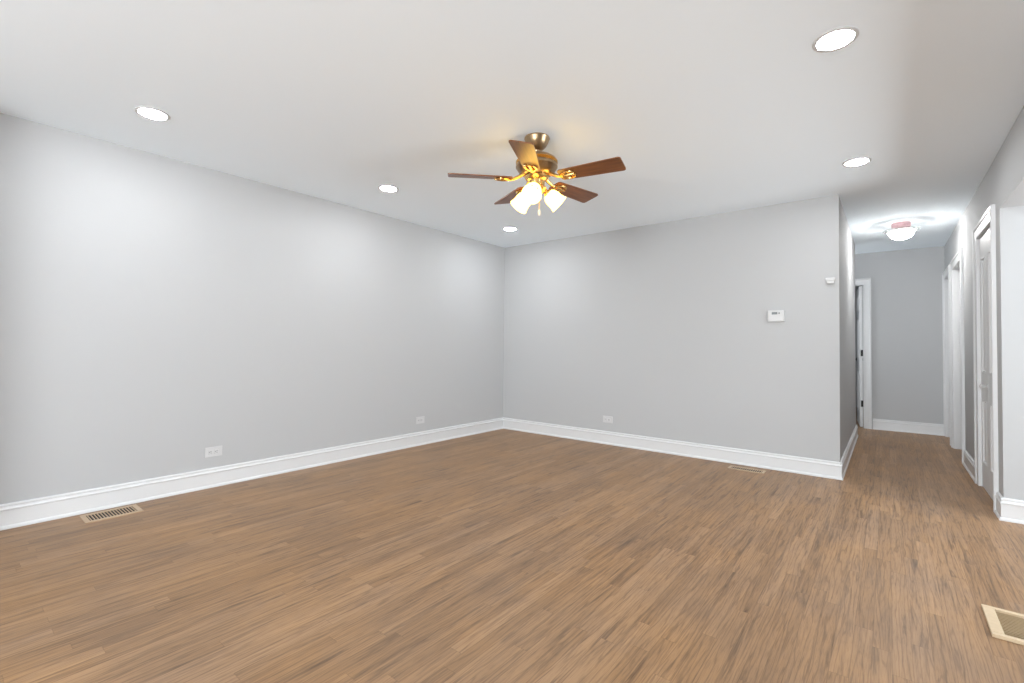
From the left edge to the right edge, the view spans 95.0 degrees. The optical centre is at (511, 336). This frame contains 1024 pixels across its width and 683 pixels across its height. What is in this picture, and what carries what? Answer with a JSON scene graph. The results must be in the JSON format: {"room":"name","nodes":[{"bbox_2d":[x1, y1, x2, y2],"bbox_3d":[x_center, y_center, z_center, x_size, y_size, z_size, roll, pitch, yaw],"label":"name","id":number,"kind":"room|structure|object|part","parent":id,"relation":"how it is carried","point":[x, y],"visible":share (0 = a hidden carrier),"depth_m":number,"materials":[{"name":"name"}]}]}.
{"room":"empty living room","nodes":[
{"label":"empty living room","id":0,"kind":"room"},
{"bbox_2d":[0,113,504,503],"bbox_3d":[-2.979,-0.089,2.865,0.120,2.440,9.270,0,-2,39],"label":"wall","id":1,"kind":"structure","parent":0,"point":[157,311],"depth_m":3.56,"materials":[{"name":"grey paint"}]},
{"bbox_2d":[205,446,221,457],"bbox_3d":[-2.294,0.886,3.608,0.009,0.076,0.120,0,-2,39],"label":"wall outlet","id":2,"kind":"object","parent":1,"relation":"attached to","point":[210,451],"visible":1,"depth_m":3.60,"materials":[{"name":"grey plastic"}]},
{"bbox_2d":[0,417,502,530],"bbox_3d":[-1.706,1.103,4.328,0.024,0.146,5.100,0,-2,39],"label":"baseboard","id":3,"kind":"structure","parent":1,"relation":"attached to","point":[37,510],"depth_m":3.54,"materials":[{"name":"white wood"}]},
{"bbox_2d":[416,416,424,423],"bbox_3d":[-1.017,0.927,5.202,0.009,0.076,0.120,0,-2,39],"label":"wall outlet","id":4,"kind":"object","parent":1,"relation":"attached to","point":[419,420],"visible":1,"depth_m":5.20,"materials":[{"name":"grey plastic"}]},
{"bbox_2d":[0,407,1023,682],"bbox_3d":[1.941,1.233,2.940,7.750,0.100,15.900,0,-2,39],"label":"floor","id":5,"kind":"structure","parent":0,"point":[501,555],"depth_m":2.26,"materials":[{"name":"brown wood"}]},
{"bbox_2d":[79,504,143,523],"bbox_3d":[-2.567,1.135,3.011,0.190,0.006,0.286,0,-2,39],"label":"floor vent","id":6,"kind":"object","parent":5,"relation":"in","point":[126,510],"visible":1,"depth_m":3.00,"materials":[{"name":"beige metal"}]},
{"bbox_2d":[728,465,765,473],"bbox_3d":[2.136,1.211,4.271,0.300,0.006,0.125,0,-2,39],"label":"floor vent","id":7,"kind":"object","parent":5,"relation":"in","point":[730,466],"visible":1,"depth_m":4.27,"materials":[{"name":"beige metal"}]},
{"bbox_2d":[981,604,1023,644],"bbox_3d":[2.066,1.153,1.810,0.335,0.014,0.272,0,-2,39],"label":"floor vent","id":8,"kind":"object","parent":5,"relation":"in","point":[1003,624],"visible":1,"depth_m":1.88,"materials":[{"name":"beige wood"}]},
{"bbox_2d":[0,0,1023,253],"bbox_3d":[1.967,-1.336,2.995,7.750,0.160,15.900,0,-2,39],"label":"ceiling","id":9,"kind":"structure","parent":0,"point":[707,107],"depth_m":2.51,"materials":[{"name":"white paint"}]},
{"bbox_2d":[134,106,170,120],"bbox_3d":[-2.100,-1.300,2.742,0.168,0.006,0.168,0,-2,39],"label":"recessed light","id":10,"kind":"object","parent":9,"relation":"in","point":[148,112],"visible":1,"depth_m":2.73,"materials":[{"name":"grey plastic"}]},
{"bbox_2d":[378,185,398,191],"bbox_3d":[-1.055,-1.262,4.005,0.168,0.006,0.168,0,-2,39],"label":"recessed light","id":11,"kind":"object","parent":9,"relation":"in","point":[387,188],"visible":1,"depth_m":3.99,"materials":[{"name":"white plastic"}]},
{"bbox_2d":[503,227,516,230],"bbox_3d":[-0.021,-1.222,5.335,0.168,0.006,0.168,0,-2,39],"label":"recessed light","id":12,"kind":"object","parent":9,"relation":"in","point":[505,228],"visible":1,"depth_m":5.31,"materials":[{"name":"white plastic"}]},
{"bbox_2d":[448,132,625,215],"bbox_3d":[0.184,-1.020,3.009,1.091,0.507,1.090,0,-2,39],"label":"ceiling fan","id":13,"kind":"object","parent":9,"relation":"hanging from","point":[535,165],"visible":1,"depth_m":2.93,"materials":[{"name":"brown wood"}]},
{"bbox_3d":[-0.202,-1.011,2.965,0.403,0.007,0.138,1,11,-6],"label":"blade","id":14,"kind":"part","parent":13,"relation":"part of","materials":[{"name":"brown wood"}]},
{"bbox_3d":[0.008,-1.001,3.334,0.138,0.007,0.403,-12,4,-24],"label":"blade","id":15,"kind":"part","parent":13,"relation":"part of","materials":[{"name":"brown wood"}]},
{"bbox_2d":[511,192,529,213],"bbox_3d":[0.077,-0.886,3.084,0.165,0.152,0.124,0,-2,39],"label":"shade","id":16,"kind":"object","parent":13,"relation":"attached to","point":[518,203],"depth_m":3.06,"materials":[{"name":"white glass"}]},
{"bbox_3d":[0.085,-1.015,2.651,0.138,0.007,0.403,13,1,12],"label":"blade","id":17,"kind":"part","parent":13,"relation":"part of","materials":[{"name":"brown wood"}]},
{"bbox_2d":[522,182,541,203],"bbox_3d":[0.137,-0.890,2.883,0.130,0.152,0.160,0,-2,39],"label":"shade","id":18,"kind":"object","parent":13,"relation":"attached to","point":[531,193],"depth_m":2.89,"materials":[{"name":"white glass"}]},
{"bbox_2d":[544,189,565,211],"bbox_3d":[0.279,-0.885,3.031,0.136,0.152,0.155,0,-2,39],"label":"shade","id":19,"kind":"object","parent":13,"relation":"attached to","point":[553,198],"depth_m":2.99,"materials":[{"name":"white glass"}]},
{"bbox_3d":[0.424,-0.998,3.249,0.403,0.007,0.138,2,-14,-42],"label":"blade","id":20,"kind":"part","parent":13,"relation":"part of","materials":[{"name":"brown wood"}]},
{"bbox_3d":[0.472,-1.007,2.827,0.403,0.007,0.138,0,-13,30],"label":"blade","id":21,"kind":"part","parent":13,"relation":"part of","materials":[{"name":"brown wood"}]},
{"bbox_2d":[812,26,858,51],"bbox_3d":[1.396,-1.280,2.026,0.168,0.006,0.168,0,-2,39],"label":"recessed light","id":22,"kind":"object","parent":9,"relation":"in","point":[838,38],"visible":1,"depth_m":2.02,"materials":[{"name":"white plastic"}]},
{"bbox_2d":[842,157,871,166],"bbox_3d":[2.453,-1.240,3.338,0.168,0.006,0.168,0,-2,39],"label":"recessed light","id":23,"kind":"object","parent":9,"relation":"in","point":[861,160],"visible":1,"depth_m":3.32,"materials":[{"name":"white plastic"}]},
{"bbox_2d":[882,221,920,240],"bbox_3d":[4.134,-1.111,4.983,0.312,0.192,0.312,0,-2,39],"label":"flush ceiling light","id":24,"kind":"object","parent":9,"relation":"attached to","point":[902,230],"visible":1,"depth_m":4.92,"materials":[{"name":"white glass"}]},
{"bbox_3d":[4.133,-1.071,4.982,0.214,0.085,0.214,0,-2,39],"label":"lamp shade","id":25,"kind":"part","parent":24,"relation":"part of","materials":[{"name":"white glass"}]},
{"bbox_2d":[503,197,822,459],"bbox_3d":[1.337,0.007,5.268,3.610,2.440,0.120,0,-2,39],"label":"wall","id":26,"kind":"structure","parent":0,"point":[661,330],"depth_m":4.87,"materials":[{"name":"grey paint"}]},
{"bbox_2d":[603,416,612,422],"bbox_3d":[1.092,0.947,5.353,0.120,0.076,0.009,0,-2,39],"label":"wall outlet","id":27,"kind":"object","parent":26,"relation":"attached to","point":[607,419],"visible":1,"depth_m":5.35,"materials":[{"name":"grey plastic"}]},
{"bbox_2d":[503,417,842,479],"bbox_3d":[1.336,1.152,5.142,3.754,0.146,0.024,0,-2,39],"label":"baseboard","id":28,"kind":"structure","parent":26,"relation":"attached to","point":[780,462],"depth_m":4.75,"materials":[{"name":"white wood"}]},
{"bbox_2d":[768,310,784,321],"bbox_3d":[2.425,-0.188,4.306,0.136,0.104,0.029,0,-2,39],"label":"thermostat","id":29,"kind":"object","parent":26,"relation":"attached to","point":[773,315],"visible":1,"depth_m":4.29,"materials":[{"name":"grey plastic"}]},
{"bbox_2d":[826,277,835,283],"bbox_3d":[2.750,-0.483,4.050,0.070,0.050,0.026,0,-2,39],"label":"wall sensor","id":30,"kind":"object","parent":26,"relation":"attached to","point":[829,280],"visible":1,"depth_m":4.04,"materials":[{"name":"grey plastic"}]},
{"bbox_2d":[822,195,855,461],"bbox_3d":[3.286,-0.011,5.821,1.500,2.540,3.420,0,-2,39],"label":"wall","id":31,"kind":"structure","parent":0,"point":[846,242],"depth_m":4.11,"materials":[{"name":"grey paint"}]},
{"bbox_2d":[834,194,839,461],"bbox_3d":[2.800,-0.078,4.038,0.032,2.293,0.032,0,-2,39],"label":"trim","id":32,"kind":"structure","parent":31,"relation":"attached to","point":[836,197],"depth_m":4.03,"materials":[{"name":"grey paint"}]},
{"bbox_2d":[840,425,857,478],"bbox_3d":[3.074,1.176,5.431,1.404,0.146,2.648,0,-2,39],"label":"baseboard","id":33,"kind":"structure","parent":31,"relation":"attached to","point":[845,459],"depth_m":4.69,"materials":[{"name":"white wood"}]},
{"bbox_2d":[856,286,862,426],"bbox_3d":[5.198,0.290,7.012,0.143,2.010,0.774,0,-1,33],"label":"door","id":34,"kind":"structure","parent":31,"relation":"in","point":[859,330],"depth_m":6.74,"materials":[{"name":"white paint"}]},
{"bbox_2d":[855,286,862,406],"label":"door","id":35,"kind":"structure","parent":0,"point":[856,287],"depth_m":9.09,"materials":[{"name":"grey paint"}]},
{"bbox_2d":[855,246,944,428],"bbox_3d":[4.839,0.027,6.832,2.660,2.540,0.100,0,-2,39],"label":"wall","id":36,"kind":"structure","parent":0,"point":[907,320],"depth_m":6.36,"materials":[{"name":"grey paint"}]},
{"bbox_2d":[855,278,871,428],"bbox_3d":[4.706,0.238,6.915,0.945,2.120,0.126,0,-2,39],"label":"trim","id":37,"kind":"structure","parent":36,"relation":"attached to","point":[865,282],"depth_m":6.61,"materials":[{"name":"white wood"}]},
{"bbox_2d":[873,419,943,435],"bbox_3d":[5.336,1.219,6.318,0.755,0.146,0.024,0,-2,39],"label":"baseboard","id":38,"kind":"structure","parent":36,"relation":"attached to","point":[878,424],"depth_m":6.31,"materials":[{"name":"white wood"}]},
{"bbox_2d":[944,106,1023,500],"bbox_3d":[1.776,-0.127,1.171,0.140,2.540,12.570,0,-2,39],"label":"wall","id":39,"kind":"structure","parent":0,"point":[1002,185],"depth_m":3.07,"materials":[{"name":"grey paint"}]},
{"bbox_2d":[942,265,950,444],"bbox_3d":[5.440,0.223,5.761,0.166,2.116,0.801,0,-2,39],"label":"trim","id":40,"kind":"structure","parent":39,"relation":"attached to","point":[945,275],"depth_m":6.04,"materials":[{"name":"white wood"}]},
{"bbox_2d":[949,248,965,462],"bbox_3d":[4.793,0.196,4.954,0.166,2.120,1.020,0,-2,39],"label":"trim","id":41,"kind":"structure","parent":39,"relation":"attached to","point":[956,266],"depth_m":5.29,"materials":[{"name":"white wood"}]},
{"bbox_2d":[972,204,998,511],"bbox_3d":[3.658,0.154,3.538,0.166,2.120,0.910,0,-2,39],"label":"trim","id":42,"kind":"structure","parent":39,"relation":"attached to","point":[987,221],"depth_m":3.83,"materials":[{"name":"white wood"}]},
{"bbox_2d":[979,228,992,499],"bbox_3d":[3.619,0.200,3.569,0.084,2.012,0.718,0,-2,39],"label":"door","id":43,"kind":"structure","parent":39,"relation":"in","point":[985,386],"depth_m":3.63,"materials":[{"name":"white paint"}]},
{"bbox_3d":[3.631,0.385,3.614,0.045,0.044,0.044,0,-2,39],"label":"knob","id":44,"kind":"part","parent":43,"relation":"part of","materials":[{"name":"grey metal"}]},
{"bbox_2d":[962,449,1023,523],"bbox_3d":[4.876,1.141,2.953,2.784,0.146,1.954,0,-2,39],"label":"baseboard","id":45,"kind":"structure","parent":39,"relation":"attached to","point":[1008,510],"depth_m":3.05,"materials":[{"name":"white wood"}]}
]}

